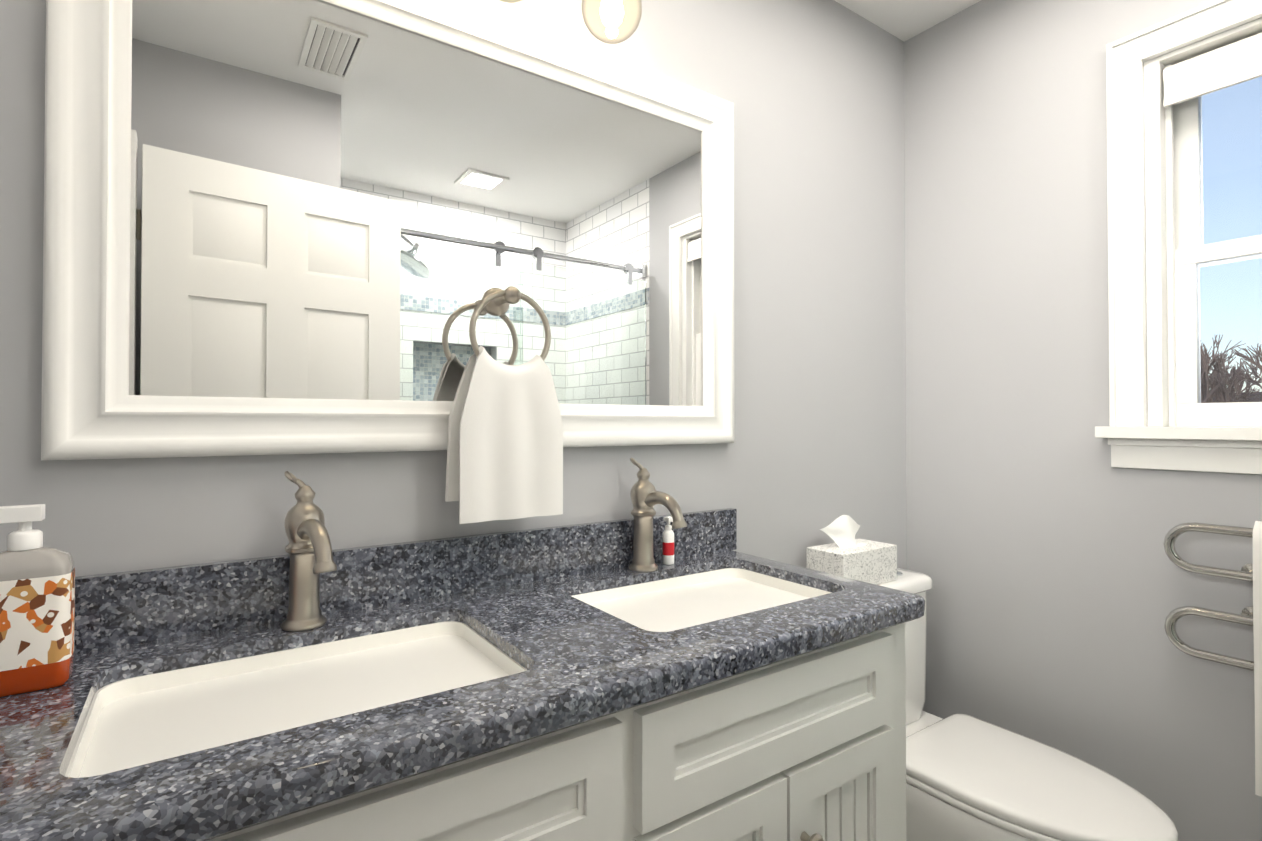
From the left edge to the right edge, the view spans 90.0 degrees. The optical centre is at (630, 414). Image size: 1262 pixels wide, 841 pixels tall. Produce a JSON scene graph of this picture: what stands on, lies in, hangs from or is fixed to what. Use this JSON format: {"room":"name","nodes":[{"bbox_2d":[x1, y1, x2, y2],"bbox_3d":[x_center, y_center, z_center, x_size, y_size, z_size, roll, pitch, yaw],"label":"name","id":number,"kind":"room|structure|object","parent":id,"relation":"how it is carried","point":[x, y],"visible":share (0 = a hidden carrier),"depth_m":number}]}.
{"room":"bathroom","nodes":[
{"label":"bathroom","id":0,"kind":"room"},
{"bbox_2d":[74,508,736,651],"bbox_3d":[-0.293,0.278,1.192,1.331,0.100,0.020,0,-1,-35],"label":"backsplash","id":1,"kind":"structure","parent":0,"relation":"attached to","point":[127,607],"depth_m":1.07},
{"bbox_2d":[0,0,906,576],"bbox_3d":[-0.018,0.011,1.471,2.340,2.440,0.120,0,-1,-35],"label":"wall","id":2,"kind":"structure","parent":0,"point":[812,90],"depth_m":1.61},
{"bbox_2d":[41,0,734,460],"bbox_3d":[-0.270,-0.357,1.210,1.265,0.845,0.029,0,-1,-35],"label":"framed mirror","id":3,"kind":"object","parent":2,"relation":"attached to","point":[293,226],"visible":0.81,"depth_m":1.08},
{"bbox_2d":[445,286,562,523],"bbox_3d":[-0.242,-0.029,1.176,0.211,0.435,0.099,0,-1,-35],"label":"towel ring","id":4,"kind":"object","parent":2,"relation":"attached to","point":[505,447],"visible":1,"depth_m":1.13},
{"bbox_2d":[500,0,641,43],"bbox_3d":[-0.235,-0.893,1.162,0.620,0.268,0.160,0,-1,-35],"label":"sconce","id":5,"kind":"object","parent":2,"relation":"attached to","point":[611,13],"visible":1,"depth_m":1.27},
{"bbox_2d":[835,0,980,41],"bbox_3d":[0.660,-1.245,0.503,2.340,0.050,2.510,0,-1,-35],"label":"ceiling","id":6,"kind":"structure","parent":0,"point":[904,20],"depth_m":1.89},
{"bbox_2d":[904,0,1261,840],"bbox_3d":[1.327,0.011,1.476,0.120,2.440,1.400,0,-1,-35],"label":"wall","id":7,"kind":"structure","parent":0,"point":[1062,582],"depth_m":1.69},
{"bbox_2d":[1095,0,1261,473],"bbox_3d":[1.405,-0.397,1.315,0.170,1.044,0.696,0,-1,-35],"label":"window unit","id":8,"kind":"structure","parent":7,"relation":"in","point":[1159,101],"depth_m":1.50},
{"bbox_2d":[1163,521,1261,796],"bbox_3d":[1.371,0.496,1.223,0.087,0.555,0.524,0,-1,-35],"label":"rail","id":9,"kind":"object","parent":7,"relation":"attached to","point":[1250,615],"visible":1,"depth_m":1.33},
{"bbox_3d":[0.660,1.245,0.473,2.340,0.050,2.510,0,-1,-35],"label":"floor","id":10,"kind":"structure","parent":0,"visible":0},
{"bbox_2d":[164,612,923,840],"bbox_3d":[-0.137,0.796,0.979,1.277,0.860,0.535,0,-1,-35],"label":"bathroom vanity","id":11,"kind":"object","parent":10,"relation":"on","point":[805,744],"depth_m":0.85},
{"bbox_2d":[0,548,924,840],"bbox_3d":[-0.154,0.346,0.983,1.323,0.040,0.520,0,-1,-35],"label":"countertop","id":12,"kind":"structure","parent":11,"relation":"on","point":[579,658],"depth_m":0.74},
{"bbox_2d":[0,504,74,696],"bbox_3d":[-0.720,0.215,0.748,0.090,0.214,0.053,0,-1,-35],"label":"soap bottle","id":13,"kind":"object","parent":12,"relation":"on","point":[37,597],"visible":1,"depth_m":0.74},
{"bbox_2d":[64,616,523,779],"bbox_3d":[-0.396,0.421,0.807,0.520,0.155,0.370,0,-1,-35],"label":"sink","id":14,"kind":"object","parent":12,"relation":"in","point":[161,711],"depth_m":0.84},
{"bbox_2d":[281,471,336,631],"bbox_3d":[-0.480,0.205,0.940,0.064,0.238,0.154,0,-1,-35],"label":"faucet","id":15,"kind":"object","parent":12,"relation":"on","point":[308,548],"visible":1,"depth_m":0.96},
{"bbox_2d":[629,458,686,571],"bbox_3d":[0.052,0.210,1.317,0.064,0.238,0.154,0,-1,-35],"label":"faucet","id":16,"kind":"object","parent":12,"relation":"on","point":[645,496],"visible":1,"depth_m":1.33},
{"bbox_2d":[663,516,673,564],"bbox_3d":[0.083,0.278,1.402,0.026,0.103,0.027,0,-1,-35],"label":"pump bottle","id":17,"kind":"object","parent":12,"relation":"on","point":[668,545],"visible":0.96,"depth_m":1.39},
{"bbox_2d":[572,564,831,631],"bbox_3d":[0.138,0.426,1.195,0.520,0.155,0.370,0,-1,-35],"label":"sink","id":18,"kind":"object","parent":12,"relation":"in","point":[663,602],"depth_m":1.28},
{"bbox_2d":[877,568,1178,840],"bbox_3d":[0.829,0.836,1.497,0.384,0.792,0.732,0,-1,-35],"label":"toilet","id":19,"kind":"object","parent":10,"relation":"on","point":[969,778],"visible":0.52,"depth_m":1.39},
{"bbox_2d":[806,515,896,584],"bbox_3d":[0.594,0.357,1.697,0.231,0.181,0.118,0,-1,-35],"label":"tissue box","id":20,"kind":"object","parent":19,"relation":"on","point":[846,554],"visible":0.9,"depth_m":1.66},
{"label":"outside","id":21,"kind":"structure","parent":0,"visible":0},
{"bbox_3d":[36.192,5.206,74.923,139.000,0.200,240.000,0,-1,-35],"label":"ground","id":22,"kind":"structure","parent":21,"visible":0},
{"bbox_2d":[1200,334,1261,402],"bbox_3d":[65.801,-1.617,70.702,46.327,13.402,56.623,0,-1,-35],"label":"trees","id":23,"kind":"object","parent":22,"relation":"on","point":[1215,384],"depth_m":58.77},
{"bbox_2d":[1212,392,1261,402],"bbox_3d":[90.104,1.050,112.173,2.000,9.000,240.000,0,-1,-35],"label":"treeline","id":24,"kind":"object","parent":22,"relation":"on","point":[1256,397],"depth_m":99.30}
]}

